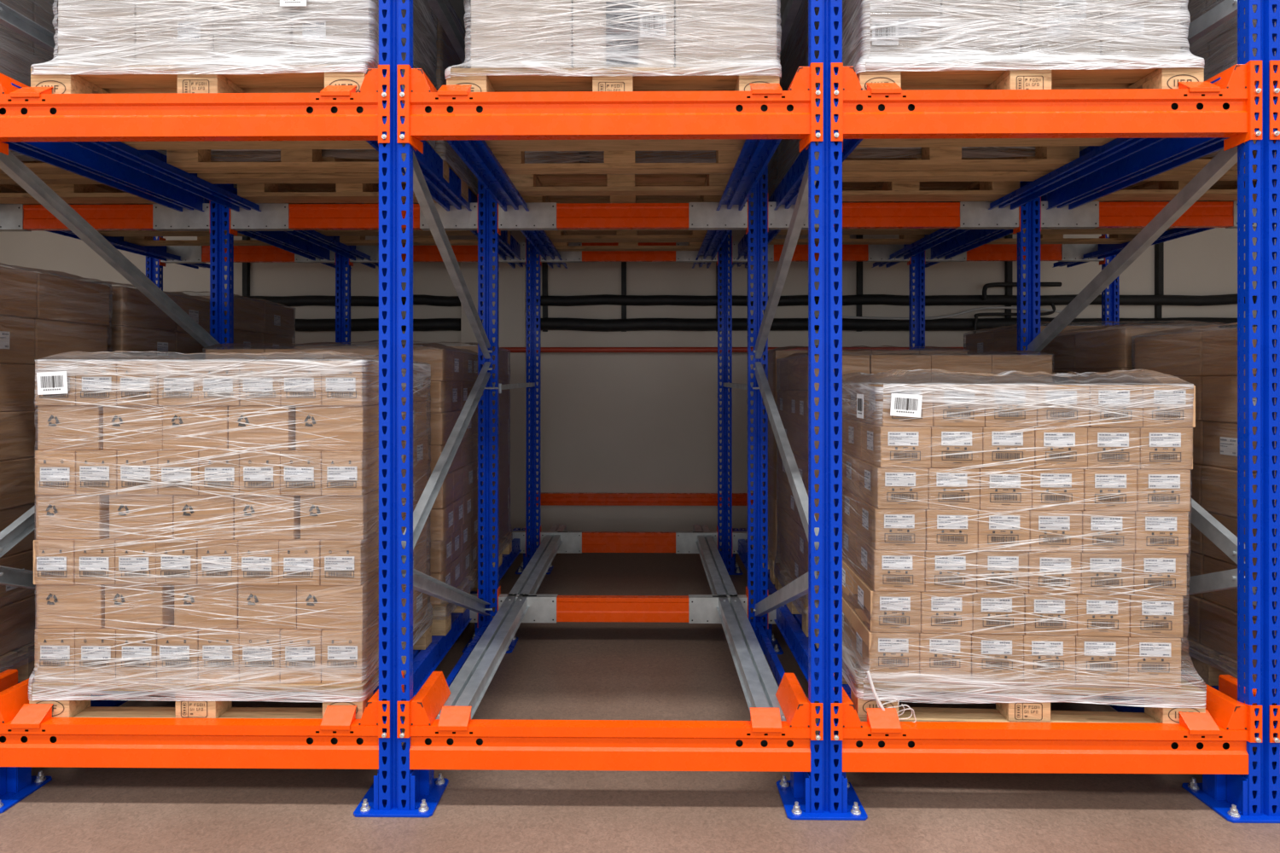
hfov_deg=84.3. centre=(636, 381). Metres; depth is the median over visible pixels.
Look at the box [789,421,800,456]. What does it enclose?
carton
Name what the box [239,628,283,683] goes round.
carton
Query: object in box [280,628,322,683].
carton
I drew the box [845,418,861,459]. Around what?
carton
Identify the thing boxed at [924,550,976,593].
carton
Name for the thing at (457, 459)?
carton
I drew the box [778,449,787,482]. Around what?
carton
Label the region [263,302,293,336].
carton
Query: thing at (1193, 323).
film
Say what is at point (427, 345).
film
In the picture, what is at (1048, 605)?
carton
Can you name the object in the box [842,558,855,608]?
carton
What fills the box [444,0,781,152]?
film
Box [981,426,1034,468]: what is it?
carton
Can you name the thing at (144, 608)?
carton
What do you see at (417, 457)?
carton
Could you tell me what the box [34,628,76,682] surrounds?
carton
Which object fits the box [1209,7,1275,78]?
carton
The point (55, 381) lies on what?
film
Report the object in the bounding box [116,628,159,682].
carton
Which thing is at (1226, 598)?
carton
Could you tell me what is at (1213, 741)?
beam
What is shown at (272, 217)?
cross beam
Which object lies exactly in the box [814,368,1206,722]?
film
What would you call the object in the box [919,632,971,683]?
carton
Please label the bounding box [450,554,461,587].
carton
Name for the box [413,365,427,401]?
carton
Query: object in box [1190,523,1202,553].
carton
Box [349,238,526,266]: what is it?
cross beam
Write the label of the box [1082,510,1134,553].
carton
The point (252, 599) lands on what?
carton
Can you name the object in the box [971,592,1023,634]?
carton
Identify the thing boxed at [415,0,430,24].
carton
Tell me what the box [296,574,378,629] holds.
carton
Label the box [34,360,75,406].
carton
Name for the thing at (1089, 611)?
carton
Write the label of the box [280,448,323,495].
carton
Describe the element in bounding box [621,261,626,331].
hanger
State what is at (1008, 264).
hanger
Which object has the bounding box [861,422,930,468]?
carton
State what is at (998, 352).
film
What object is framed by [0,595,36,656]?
carton
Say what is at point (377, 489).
carton
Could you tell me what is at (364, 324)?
insulated pipe
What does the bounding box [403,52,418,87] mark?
carton
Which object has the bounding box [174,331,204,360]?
carton
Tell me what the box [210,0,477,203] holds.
film
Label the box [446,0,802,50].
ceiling
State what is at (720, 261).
hanger
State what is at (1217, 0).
film
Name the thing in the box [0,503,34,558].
carton
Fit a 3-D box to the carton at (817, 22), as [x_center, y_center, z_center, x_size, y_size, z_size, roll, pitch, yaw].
[0.962,-1.520,3.104,0.277,0.259,0.374,0,0,1]
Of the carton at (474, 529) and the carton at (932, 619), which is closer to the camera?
the carton at (932, 619)
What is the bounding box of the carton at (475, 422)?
[471,407,477,436]
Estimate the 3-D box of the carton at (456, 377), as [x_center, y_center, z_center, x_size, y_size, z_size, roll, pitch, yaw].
[-1.079,-0.079,3.727,0.288,0.154,0.194,0,0,1]
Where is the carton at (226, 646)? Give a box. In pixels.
[198,628,241,682]
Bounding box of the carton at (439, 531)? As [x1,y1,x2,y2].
[426,502,453,541]
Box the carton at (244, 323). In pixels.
[186,296,264,332]
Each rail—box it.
[1,141,352,268]
[11,82,378,268]
[44,230,209,268]
[90,691,142,706]
[366,131,529,268]
[372,528,525,707]
[435,524,566,719]
[446,139,568,268]
[529,492,753,506]
[692,139,781,268]
[692,524,786,721]
[732,129,862,267]
[732,528,850,702]
[871,77,1220,267]
[912,112,1256,267]
[1052,199,1275,267]
[1096,695,1144,712]
[1210,686,1256,737]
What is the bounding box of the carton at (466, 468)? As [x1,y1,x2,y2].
[460,463,472,494]
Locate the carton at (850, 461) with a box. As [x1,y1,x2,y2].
[843,453,861,496]
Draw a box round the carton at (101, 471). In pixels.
[75,449,117,494]
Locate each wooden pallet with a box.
[0,149,75,174]
[0,151,154,204]
[0,641,34,681]
[29,611,431,719]
[30,64,433,173]
[68,203,271,245]
[197,147,477,203]
[309,203,510,245]
[427,564,477,635]
[446,66,779,174]
[492,531,511,567]
[506,162,731,203]
[544,229,707,251]
[752,535,780,584]
[768,201,950,244]
[774,564,808,637]
[814,146,1054,202]
[814,615,1205,724]
[842,60,1204,171]
[986,200,1204,244]
[1094,152,1275,202]
[1169,139,1275,170]
[1182,638,1275,693]
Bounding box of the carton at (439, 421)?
[425,411,453,445]
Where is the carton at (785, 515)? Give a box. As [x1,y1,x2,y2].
[778,506,788,544]
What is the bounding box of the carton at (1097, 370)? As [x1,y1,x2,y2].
[1073,367,1134,383]
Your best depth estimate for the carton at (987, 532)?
2.52 m
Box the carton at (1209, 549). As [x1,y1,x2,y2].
[1202,511,1275,576]
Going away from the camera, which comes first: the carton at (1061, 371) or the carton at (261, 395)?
the carton at (261, 395)
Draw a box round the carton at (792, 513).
[788,483,798,523]
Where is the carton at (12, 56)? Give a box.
[0,30,33,87]
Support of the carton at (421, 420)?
on the carton at (417, 457)
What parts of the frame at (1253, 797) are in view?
post, post, plate, post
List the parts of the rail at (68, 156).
rail, rail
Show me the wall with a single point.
(611, 422)
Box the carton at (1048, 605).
[1023,593,1076,635]
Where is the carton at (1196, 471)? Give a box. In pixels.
[1191,464,1204,506]
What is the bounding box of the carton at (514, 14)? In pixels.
[471,0,572,68]
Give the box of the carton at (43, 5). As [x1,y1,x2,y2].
[31,0,58,58]
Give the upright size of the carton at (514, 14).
0.269 m
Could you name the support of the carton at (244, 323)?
on the carton at (238, 334)
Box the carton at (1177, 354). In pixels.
[1134,331,1204,376]
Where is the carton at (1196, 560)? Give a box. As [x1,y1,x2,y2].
[1189,551,1204,599]
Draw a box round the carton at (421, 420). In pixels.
[415,400,426,436]
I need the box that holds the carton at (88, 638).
[75,627,118,682]
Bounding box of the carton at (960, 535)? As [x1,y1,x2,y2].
[925,508,977,551]
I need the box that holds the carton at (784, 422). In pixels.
[780,418,789,442]
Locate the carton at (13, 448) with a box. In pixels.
[0,410,37,460]
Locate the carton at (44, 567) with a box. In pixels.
[33,539,76,584]
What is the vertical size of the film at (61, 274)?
1.645 m
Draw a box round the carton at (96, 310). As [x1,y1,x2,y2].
[33,273,109,325]
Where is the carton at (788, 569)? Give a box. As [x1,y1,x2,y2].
[780,537,790,575]
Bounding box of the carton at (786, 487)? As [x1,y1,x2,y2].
[779,477,788,513]
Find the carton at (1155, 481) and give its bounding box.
[1136,469,1190,511]
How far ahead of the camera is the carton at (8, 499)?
2.86 m
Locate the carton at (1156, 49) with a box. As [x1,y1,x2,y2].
[1099,0,1180,60]
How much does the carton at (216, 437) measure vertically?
0.160 m
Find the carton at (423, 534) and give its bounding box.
[413,511,426,545]
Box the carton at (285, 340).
[261,332,292,349]
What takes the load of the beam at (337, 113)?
attached to the frame at (16, 783)
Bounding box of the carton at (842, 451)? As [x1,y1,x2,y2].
[842,451,844,486]
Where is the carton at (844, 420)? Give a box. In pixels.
[842,418,846,453]
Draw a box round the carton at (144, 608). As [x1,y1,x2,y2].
[104,584,174,628]
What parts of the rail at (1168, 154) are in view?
rail, rail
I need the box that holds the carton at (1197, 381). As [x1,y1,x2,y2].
[1134,376,1202,420]
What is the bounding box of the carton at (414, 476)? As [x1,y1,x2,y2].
[404,474,416,515]
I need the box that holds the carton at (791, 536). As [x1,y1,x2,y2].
[787,514,798,556]
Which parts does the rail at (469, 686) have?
rail, rail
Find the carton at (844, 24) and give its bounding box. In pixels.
[842,0,859,32]
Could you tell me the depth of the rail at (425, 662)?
3.41 m
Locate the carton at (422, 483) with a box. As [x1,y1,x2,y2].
[415,469,426,503]
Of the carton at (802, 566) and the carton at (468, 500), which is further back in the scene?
the carton at (468, 500)
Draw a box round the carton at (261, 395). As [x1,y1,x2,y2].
[240,360,281,406]
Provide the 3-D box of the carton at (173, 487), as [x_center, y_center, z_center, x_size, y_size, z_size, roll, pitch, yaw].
[-1.652,0.331,2.669,0.146,0.160,0.251,0,0,1]
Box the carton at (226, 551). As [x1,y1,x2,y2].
[197,539,239,585]
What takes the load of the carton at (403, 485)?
on the carton at (404, 518)
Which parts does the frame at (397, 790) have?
post, plate, post, plate, post, plate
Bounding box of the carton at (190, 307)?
[174,296,209,334]
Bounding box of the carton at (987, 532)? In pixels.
[977,509,1029,552]
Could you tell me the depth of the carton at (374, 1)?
2.89 m
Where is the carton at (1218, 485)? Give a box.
[1201,465,1275,522]
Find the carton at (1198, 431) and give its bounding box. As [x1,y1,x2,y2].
[1192,420,1204,465]
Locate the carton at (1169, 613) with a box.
[1128,594,1182,638]
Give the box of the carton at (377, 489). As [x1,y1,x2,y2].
[377,488,378,530]
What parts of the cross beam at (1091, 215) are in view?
plate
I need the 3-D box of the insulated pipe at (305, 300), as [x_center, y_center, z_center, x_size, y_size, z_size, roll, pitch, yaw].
[-3.856,-0.723,6.362,4.592,0.110,0.092,0,0,1]
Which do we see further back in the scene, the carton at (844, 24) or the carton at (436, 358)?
the carton at (436, 358)
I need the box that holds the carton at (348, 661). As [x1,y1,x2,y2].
[321,614,378,683]
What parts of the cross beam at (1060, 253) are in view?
plate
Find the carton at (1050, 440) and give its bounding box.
[1031,426,1087,469]
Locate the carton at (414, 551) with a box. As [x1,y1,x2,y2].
[403,546,415,591]
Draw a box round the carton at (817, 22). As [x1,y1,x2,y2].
[814,22,819,73]
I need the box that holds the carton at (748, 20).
[674,0,777,67]
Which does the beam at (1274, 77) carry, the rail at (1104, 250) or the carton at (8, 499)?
the rail at (1104, 250)
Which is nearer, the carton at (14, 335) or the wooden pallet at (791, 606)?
the carton at (14, 335)
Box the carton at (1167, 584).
[1133,552,1186,595]
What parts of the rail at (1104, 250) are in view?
rail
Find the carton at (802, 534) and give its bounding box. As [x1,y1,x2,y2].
[797,523,817,568]
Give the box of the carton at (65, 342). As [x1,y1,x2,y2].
[34,319,107,364]
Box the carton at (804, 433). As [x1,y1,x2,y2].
[799,424,819,462]
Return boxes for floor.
[0,548,1279,852]
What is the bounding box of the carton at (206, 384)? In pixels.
[198,360,240,406]
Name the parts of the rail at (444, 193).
rail, rail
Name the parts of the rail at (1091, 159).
rail, rail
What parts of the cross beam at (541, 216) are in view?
plate, plate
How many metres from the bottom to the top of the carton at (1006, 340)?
0.202 m
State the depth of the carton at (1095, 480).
2.50 m
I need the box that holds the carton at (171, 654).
[157,622,198,683]
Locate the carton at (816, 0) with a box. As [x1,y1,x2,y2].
[814,0,819,25]
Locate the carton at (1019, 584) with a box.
[976,551,1028,593]
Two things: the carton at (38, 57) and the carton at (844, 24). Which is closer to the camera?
the carton at (844, 24)
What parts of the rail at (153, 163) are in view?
rail, rail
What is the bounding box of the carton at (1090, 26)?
[1019,0,1099,61]
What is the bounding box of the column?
[460,230,526,530]
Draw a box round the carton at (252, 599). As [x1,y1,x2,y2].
[238,585,296,628]
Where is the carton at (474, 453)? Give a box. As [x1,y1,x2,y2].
[470,433,477,461]
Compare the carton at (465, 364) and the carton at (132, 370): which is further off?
the carton at (465, 364)
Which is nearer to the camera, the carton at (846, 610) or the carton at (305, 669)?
the carton at (305, 669)
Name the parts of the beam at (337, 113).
connector plate, connector plate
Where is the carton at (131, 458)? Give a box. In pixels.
[117,450,158,494]
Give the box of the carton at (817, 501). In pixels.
[798,498,819,528]
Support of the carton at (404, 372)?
on the carton at (378, 404)
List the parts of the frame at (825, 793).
post, plate, post, plate, plate, post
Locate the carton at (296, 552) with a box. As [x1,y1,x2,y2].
[279,536,321,585]
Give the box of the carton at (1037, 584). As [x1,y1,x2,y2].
[1028,551,1080,594]
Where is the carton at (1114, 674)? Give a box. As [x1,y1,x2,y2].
[1074,635,1128,687]
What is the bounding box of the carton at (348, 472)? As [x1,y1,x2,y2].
[321,446,378,495]
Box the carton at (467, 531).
[461,519,470,552]
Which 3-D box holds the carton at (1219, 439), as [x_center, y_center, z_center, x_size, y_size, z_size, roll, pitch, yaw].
[2.530,0.255,2.723,0.388,0.184,0.394,0,0,1]
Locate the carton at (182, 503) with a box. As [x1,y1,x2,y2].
[173,494,234,540]
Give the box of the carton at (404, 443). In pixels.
[401,440,406,477]
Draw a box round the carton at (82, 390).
[75,360,116,406]
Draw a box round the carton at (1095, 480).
[1083,468,1136,511]
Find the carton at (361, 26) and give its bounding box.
[292,0,403,75]
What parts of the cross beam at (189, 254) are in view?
plate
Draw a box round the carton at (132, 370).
[116,360,158,406]
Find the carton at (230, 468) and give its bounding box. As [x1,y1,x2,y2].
[198,450,239,495]
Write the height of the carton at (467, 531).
0.154 m
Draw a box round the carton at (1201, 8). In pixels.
[1181,0,1210,52]
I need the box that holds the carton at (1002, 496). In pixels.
[979,467,1031,510]
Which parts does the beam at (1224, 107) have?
connector plate, connector plate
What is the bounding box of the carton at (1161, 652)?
[1126,636,1181,688]
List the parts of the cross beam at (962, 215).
plate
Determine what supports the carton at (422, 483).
on the carton at (423, 534)
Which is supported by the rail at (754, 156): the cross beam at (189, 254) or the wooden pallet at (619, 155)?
the wooden pallet at (619, 155)
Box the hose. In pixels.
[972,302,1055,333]
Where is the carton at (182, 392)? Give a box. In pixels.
[158,360,199,406]
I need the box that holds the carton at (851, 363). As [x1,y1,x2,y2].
[799,354,869,390]
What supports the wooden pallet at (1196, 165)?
on the rail at (1168, 154)
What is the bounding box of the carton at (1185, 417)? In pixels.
[1142,385,1195,427]
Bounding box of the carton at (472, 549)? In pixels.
[470,539,477,571]
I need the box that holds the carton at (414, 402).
[402,401,415,437]
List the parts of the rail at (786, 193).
rail, rail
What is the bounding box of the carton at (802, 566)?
[800,560,819,606]
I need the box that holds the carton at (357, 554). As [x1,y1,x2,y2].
[320,530,378,585]
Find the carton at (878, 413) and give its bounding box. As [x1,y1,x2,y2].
[863,384,932,426]
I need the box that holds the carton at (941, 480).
[927,467,979,510]
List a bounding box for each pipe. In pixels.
[237,294,460,306]
[293,318,460,331]
[492,347,965,352]
[529,293,1275,306]
[529,317,1256,331]
[982,282,1061,300]
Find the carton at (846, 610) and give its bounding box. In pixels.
[842,598,853,653]
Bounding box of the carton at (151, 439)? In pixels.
[103,405,162,450]
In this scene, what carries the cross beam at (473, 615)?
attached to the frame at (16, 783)
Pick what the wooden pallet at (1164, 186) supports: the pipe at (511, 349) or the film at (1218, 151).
the film at (1218, 151)
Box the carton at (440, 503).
[426,472,453,509]
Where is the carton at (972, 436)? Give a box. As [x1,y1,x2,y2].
[930,426,982,468]
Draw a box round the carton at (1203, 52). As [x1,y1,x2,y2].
[1191,43,1209,81]
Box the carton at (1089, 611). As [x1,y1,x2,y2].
[1076,593,1129,636]
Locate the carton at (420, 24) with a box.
[402,0,433,83]
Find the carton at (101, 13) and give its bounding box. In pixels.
[58,0,135,65]
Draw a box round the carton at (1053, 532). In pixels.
[1029,510,1082,552]
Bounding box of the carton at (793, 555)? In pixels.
[790,548,800,580]
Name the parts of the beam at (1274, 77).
connector plate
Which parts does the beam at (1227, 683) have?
connector plate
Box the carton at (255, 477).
[239,450,282,495]
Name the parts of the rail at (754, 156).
rail, rail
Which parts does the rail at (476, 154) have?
rail, rail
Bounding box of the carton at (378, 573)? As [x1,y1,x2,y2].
[376,572,378,614]
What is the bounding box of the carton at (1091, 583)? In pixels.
[1080,552,1133,594]
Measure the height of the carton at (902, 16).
0.259 m
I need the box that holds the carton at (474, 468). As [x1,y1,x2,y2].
[470,459,477,489]
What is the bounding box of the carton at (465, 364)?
[462,352,471,381]
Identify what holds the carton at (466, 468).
on the carton at (468, 500)
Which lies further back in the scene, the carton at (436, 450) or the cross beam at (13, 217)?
the cross beam at (13, 217)
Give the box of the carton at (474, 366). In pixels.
[471,354,477,381]
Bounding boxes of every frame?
[0,1,350,814]
[145,236,162,290]
[353,0,553,817]
[717,0,867,820]
[909,0,1279,823]
[1101,234,1119,325]
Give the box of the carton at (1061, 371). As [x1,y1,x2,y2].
[1053,369,1073,384]
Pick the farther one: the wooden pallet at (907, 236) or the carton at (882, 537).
the wooden pallet at (907, 236)
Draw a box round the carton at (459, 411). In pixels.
[451,410,461,427]
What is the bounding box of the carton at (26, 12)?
[0,0,32,46]
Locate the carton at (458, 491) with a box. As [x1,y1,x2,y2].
[450,467,463,501]
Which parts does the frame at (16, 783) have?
plate, post, post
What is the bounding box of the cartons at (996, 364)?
[155,0,1237,560]
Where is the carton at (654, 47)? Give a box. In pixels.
[572,0,674,67]
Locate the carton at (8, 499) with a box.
[0,457,34,510]
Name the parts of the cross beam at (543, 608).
plate, plate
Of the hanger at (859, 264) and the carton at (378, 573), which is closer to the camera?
the carton at (378, 573)
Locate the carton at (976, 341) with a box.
[965,331,993,354]
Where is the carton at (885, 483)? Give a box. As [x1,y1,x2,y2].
[859,459,928,509]
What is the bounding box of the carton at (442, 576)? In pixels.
[427,564,451,605]
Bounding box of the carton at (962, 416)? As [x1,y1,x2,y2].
[928,384,984,426]
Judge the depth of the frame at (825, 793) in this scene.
2.46 m
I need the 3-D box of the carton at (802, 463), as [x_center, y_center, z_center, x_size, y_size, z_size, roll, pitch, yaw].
[0.974,0.481,3.538,0.288,0.172,0.261,0,0,1]
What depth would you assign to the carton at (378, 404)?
2.71 m
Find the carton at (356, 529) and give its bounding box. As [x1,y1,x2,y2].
[300,489,378,540]
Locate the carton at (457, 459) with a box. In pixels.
[451,442,461,471]
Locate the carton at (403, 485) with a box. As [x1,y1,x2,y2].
[401,483,404,517]
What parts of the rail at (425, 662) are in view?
rail, rail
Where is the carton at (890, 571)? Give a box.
[855,535,925,592]
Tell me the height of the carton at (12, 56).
0.259 m
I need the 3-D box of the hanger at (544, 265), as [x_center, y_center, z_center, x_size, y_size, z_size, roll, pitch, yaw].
[-0.823,-1.272,6.354,0.044,1.650,0.050,0,0,1]
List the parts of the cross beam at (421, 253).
plate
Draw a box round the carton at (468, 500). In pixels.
[462,490,471,523]
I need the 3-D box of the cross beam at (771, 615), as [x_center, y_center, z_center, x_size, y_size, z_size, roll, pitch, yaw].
[1.423,1.264,3.941,1.396,0.215,0.072,0,0,1]
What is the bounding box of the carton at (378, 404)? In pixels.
[378,404,378,446]
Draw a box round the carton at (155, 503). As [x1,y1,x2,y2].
[109,494,174,539]
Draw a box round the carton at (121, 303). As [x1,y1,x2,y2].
[109,285,175,331]
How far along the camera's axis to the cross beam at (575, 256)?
5.53 m
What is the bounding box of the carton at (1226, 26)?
[1206,0,1256,40]
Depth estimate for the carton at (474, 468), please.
4.08 m
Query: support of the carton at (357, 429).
on the carton at (348, 472)
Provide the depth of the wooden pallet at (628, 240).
4.99 m
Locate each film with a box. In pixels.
[0,0,54,157]
[0,262,112,669]
[17,150,161,203]
[28,350,432,702]
[30,0,437,151]
[95,281,209,359]
[168,290,295,347]
[202,342,477,617]
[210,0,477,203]
[292,340,512,555]
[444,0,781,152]
[524,151,715,163]
[750,345,969,567]
[751,154,942,223]
[773,0,1035,202]
[773,348,1054,614]
[814,0,1204,149]
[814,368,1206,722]
[963,320,1219,350]
[1056,322,1245,337]
[1114,149,1221,201]
[1131,322,1254,378]
[1187,0,1275,154]
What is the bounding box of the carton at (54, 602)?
[36,584,104,628]
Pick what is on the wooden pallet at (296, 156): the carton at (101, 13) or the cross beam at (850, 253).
the carton at (101, 13)
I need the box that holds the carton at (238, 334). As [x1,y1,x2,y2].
[224,328,262,349]
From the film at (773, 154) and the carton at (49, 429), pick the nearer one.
the carton at (49, 429)
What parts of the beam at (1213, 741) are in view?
connector plate, connector plate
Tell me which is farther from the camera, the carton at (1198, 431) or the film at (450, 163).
the film at (450, 163)
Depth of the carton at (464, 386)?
3.89 m
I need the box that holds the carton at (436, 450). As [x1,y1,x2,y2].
[426,443,451,477]
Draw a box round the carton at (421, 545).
[415,538,426,573]
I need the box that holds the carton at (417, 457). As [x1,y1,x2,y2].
[413,435,427,474]
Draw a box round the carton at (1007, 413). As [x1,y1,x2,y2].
[958,384,1036,426]
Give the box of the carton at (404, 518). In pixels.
[401,515,406,533]
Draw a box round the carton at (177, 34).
[135,0,214,65]
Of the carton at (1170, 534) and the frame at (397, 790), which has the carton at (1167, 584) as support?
the carton at (1170, 534)
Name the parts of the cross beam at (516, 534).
plate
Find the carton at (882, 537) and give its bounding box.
[856,497,925,550]
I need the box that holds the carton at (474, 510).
[471,486,477,517]
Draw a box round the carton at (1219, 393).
[1202,375,1275,423]
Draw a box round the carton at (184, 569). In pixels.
[156,539,200,585]
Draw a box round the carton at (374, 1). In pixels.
[371,0,405,45]
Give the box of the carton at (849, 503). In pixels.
[842,487,858,534]
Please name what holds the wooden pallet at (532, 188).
on the rail at (476, 154)
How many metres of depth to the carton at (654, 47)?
2.58 m
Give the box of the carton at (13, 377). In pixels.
[0,363,34,412]
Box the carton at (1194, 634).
[1187,594,1204,643]
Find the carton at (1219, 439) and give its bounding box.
[1203,420,1275,476]
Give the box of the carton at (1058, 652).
[1022,634,1075,686]
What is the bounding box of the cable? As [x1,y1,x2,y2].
[842,306,1061,319]
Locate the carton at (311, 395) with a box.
[280,360,322,406]
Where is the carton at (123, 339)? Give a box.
[107,325,174,360]
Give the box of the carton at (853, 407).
[847,384,864,422]
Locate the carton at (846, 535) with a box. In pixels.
[842,522,857,571]
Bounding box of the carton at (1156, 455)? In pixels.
[1139,427,1192,469]
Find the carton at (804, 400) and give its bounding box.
[797,390,819,426]
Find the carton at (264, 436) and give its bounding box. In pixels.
[228,406,296,450]
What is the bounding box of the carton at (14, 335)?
[0,314,34,364]
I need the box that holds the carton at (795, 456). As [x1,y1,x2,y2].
[786,453,800,483]
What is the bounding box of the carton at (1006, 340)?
[993,325,1087,354]
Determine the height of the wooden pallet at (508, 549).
0.144 m
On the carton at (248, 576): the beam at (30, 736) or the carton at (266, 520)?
the carton at (266, 520)
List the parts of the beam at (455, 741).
connector plate, connector plate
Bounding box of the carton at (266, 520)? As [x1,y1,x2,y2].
[234,494,300,540]
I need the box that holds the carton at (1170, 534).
[1134,511,1188,553]
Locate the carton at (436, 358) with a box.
[401,349,453,381]
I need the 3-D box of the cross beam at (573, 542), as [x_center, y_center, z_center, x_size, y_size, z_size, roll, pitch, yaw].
[-0.060,1.256,5.557,1.396,0.235,0.072,0,0,1]
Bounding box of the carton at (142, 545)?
[115,539,159,584]
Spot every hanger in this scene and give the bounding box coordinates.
[242,236,250,296]
[541,262,547,331]
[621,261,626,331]
[715,247,721,331]
[856,234,862,331]
[1004,234,1012,318]
[1154,242,1163,318]
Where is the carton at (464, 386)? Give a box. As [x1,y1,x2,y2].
[461,381,470,409]
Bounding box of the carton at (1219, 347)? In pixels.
[1202,325,1275,376]
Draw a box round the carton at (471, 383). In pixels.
[470,381,477,407]
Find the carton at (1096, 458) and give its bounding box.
[1087,426,1140,469]
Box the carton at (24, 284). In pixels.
[0,266,36,318]
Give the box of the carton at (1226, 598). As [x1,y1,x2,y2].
[1204,555,1275,621]
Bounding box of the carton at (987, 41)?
[940,0,1019,62]
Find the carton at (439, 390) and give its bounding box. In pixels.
[426,381,451,413]
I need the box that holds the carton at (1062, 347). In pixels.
[1040,333,1076,370]
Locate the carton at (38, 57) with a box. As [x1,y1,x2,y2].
[33,49,52,63]
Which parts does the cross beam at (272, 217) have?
plate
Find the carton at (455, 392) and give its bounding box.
[451,381,461,411]
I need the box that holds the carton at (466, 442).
[461,436,471,466]
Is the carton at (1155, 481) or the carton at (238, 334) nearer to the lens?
the carton at (1155, 481)
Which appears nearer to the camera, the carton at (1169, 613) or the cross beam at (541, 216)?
the carton at (1169, 613)
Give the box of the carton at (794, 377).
[789,357,799,389]
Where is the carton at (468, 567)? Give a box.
[460,545,470,581]
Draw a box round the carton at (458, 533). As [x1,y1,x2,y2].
[451,526,461,561]
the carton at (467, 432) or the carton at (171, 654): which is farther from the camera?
the carton at (467, 432)
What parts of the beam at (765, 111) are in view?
connector plate, connector plate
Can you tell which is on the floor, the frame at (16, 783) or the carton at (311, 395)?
the frame at (16, 783)
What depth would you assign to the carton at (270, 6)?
2.55 m
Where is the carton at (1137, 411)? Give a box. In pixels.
[1088,385,1142,427]
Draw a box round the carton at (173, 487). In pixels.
[157,450,199,495]
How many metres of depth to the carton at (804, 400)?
3.51 m
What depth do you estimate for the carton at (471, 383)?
4.06 m
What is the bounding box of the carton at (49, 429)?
[37,405,103,450]
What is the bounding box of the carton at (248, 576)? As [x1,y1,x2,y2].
[238,540,280,585]
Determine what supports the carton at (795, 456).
on the carton at (792, 513)
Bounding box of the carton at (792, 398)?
[786,389,800,423]
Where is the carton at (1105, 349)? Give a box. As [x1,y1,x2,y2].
[1075,328,1204,369]
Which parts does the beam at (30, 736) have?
connector plate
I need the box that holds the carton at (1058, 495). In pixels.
[1030,468,1083,511]
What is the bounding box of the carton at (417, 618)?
[413,573,427,628]
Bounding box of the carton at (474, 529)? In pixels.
[470,513,477,544]
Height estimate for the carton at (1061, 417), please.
0.148 m
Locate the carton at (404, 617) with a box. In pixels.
[401,599,406,635]
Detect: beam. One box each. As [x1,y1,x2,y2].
[0,64,404,155]
[0,203,209,232]
[0,669,17,692]
[0,671,404,769]
[158,237,335,267]
[228,203,477,236]
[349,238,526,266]
[397,62,823,153]
[397,671,823,772]
[469,593,477,622]
[497,198,748,235]
[497,585,748,623]
[508,526,526,557]
[539,242,718,266]
[539,524,718,553]
[731,235,911,265]
[731,530,752,553]
[767,192,1020,233]
[767,590,786,628]
[830,60,1262,152]
[830,684,1262,774]
[925,234,1105,265]
[1040,197,1275,231]
[1218,674,1279,766]
[1254,60,1279,142]
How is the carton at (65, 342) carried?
on the carton
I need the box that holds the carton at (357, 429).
[295,404,378,450]
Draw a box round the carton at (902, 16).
[842,0,940,66]
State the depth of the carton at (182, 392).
2.55 m
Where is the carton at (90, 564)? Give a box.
[75,536,118,584]
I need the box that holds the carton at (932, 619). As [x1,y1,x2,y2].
[920,591,972,634]
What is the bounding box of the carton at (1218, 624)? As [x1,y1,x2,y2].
[1200,599,1275,679]
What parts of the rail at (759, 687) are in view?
rail, rail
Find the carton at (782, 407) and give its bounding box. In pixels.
[778,389,787,420]
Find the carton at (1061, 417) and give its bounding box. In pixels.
[1036,385,1089,427]
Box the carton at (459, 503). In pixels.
[453,496,463,532]
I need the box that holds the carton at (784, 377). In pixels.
[779,359,789,389]
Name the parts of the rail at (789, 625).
rail, rail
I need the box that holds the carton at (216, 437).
[162,406,228,450]
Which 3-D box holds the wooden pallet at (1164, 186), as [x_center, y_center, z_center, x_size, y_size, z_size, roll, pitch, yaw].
[2.921,-1.058,3.784,1.200,0.144,0.820,0,0,1]
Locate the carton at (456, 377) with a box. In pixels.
[452,350,462,381]
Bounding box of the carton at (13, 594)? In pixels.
[0,549,35,607]
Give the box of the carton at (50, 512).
[35,494,109,539]
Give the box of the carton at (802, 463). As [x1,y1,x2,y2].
[797,457,819,495]
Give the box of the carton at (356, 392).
[321,360,378,406]
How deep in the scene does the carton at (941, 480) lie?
2.53 m
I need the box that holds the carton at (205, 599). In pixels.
[174,584,238,628]
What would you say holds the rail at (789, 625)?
on the beam at (1213, 741)
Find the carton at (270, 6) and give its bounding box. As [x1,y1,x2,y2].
[214,0,292,64]
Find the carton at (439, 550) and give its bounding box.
[425,534,451,573]
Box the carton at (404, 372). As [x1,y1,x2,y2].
[401,368,406,402]
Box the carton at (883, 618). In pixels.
[852,572,920,633]
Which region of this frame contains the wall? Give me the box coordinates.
[0,192,1275,546]
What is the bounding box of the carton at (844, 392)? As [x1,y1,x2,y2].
[842,384,847,418]
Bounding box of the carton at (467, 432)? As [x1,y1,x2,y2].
[459,409,471,438]
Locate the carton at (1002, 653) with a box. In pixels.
[970,634,1023,685]
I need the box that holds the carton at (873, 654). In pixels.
[851,610,919,682]
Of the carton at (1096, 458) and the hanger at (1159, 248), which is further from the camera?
the hanger at (1159, 248)
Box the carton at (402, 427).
[401,402,403,434]
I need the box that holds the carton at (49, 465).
[34,450,76,494]

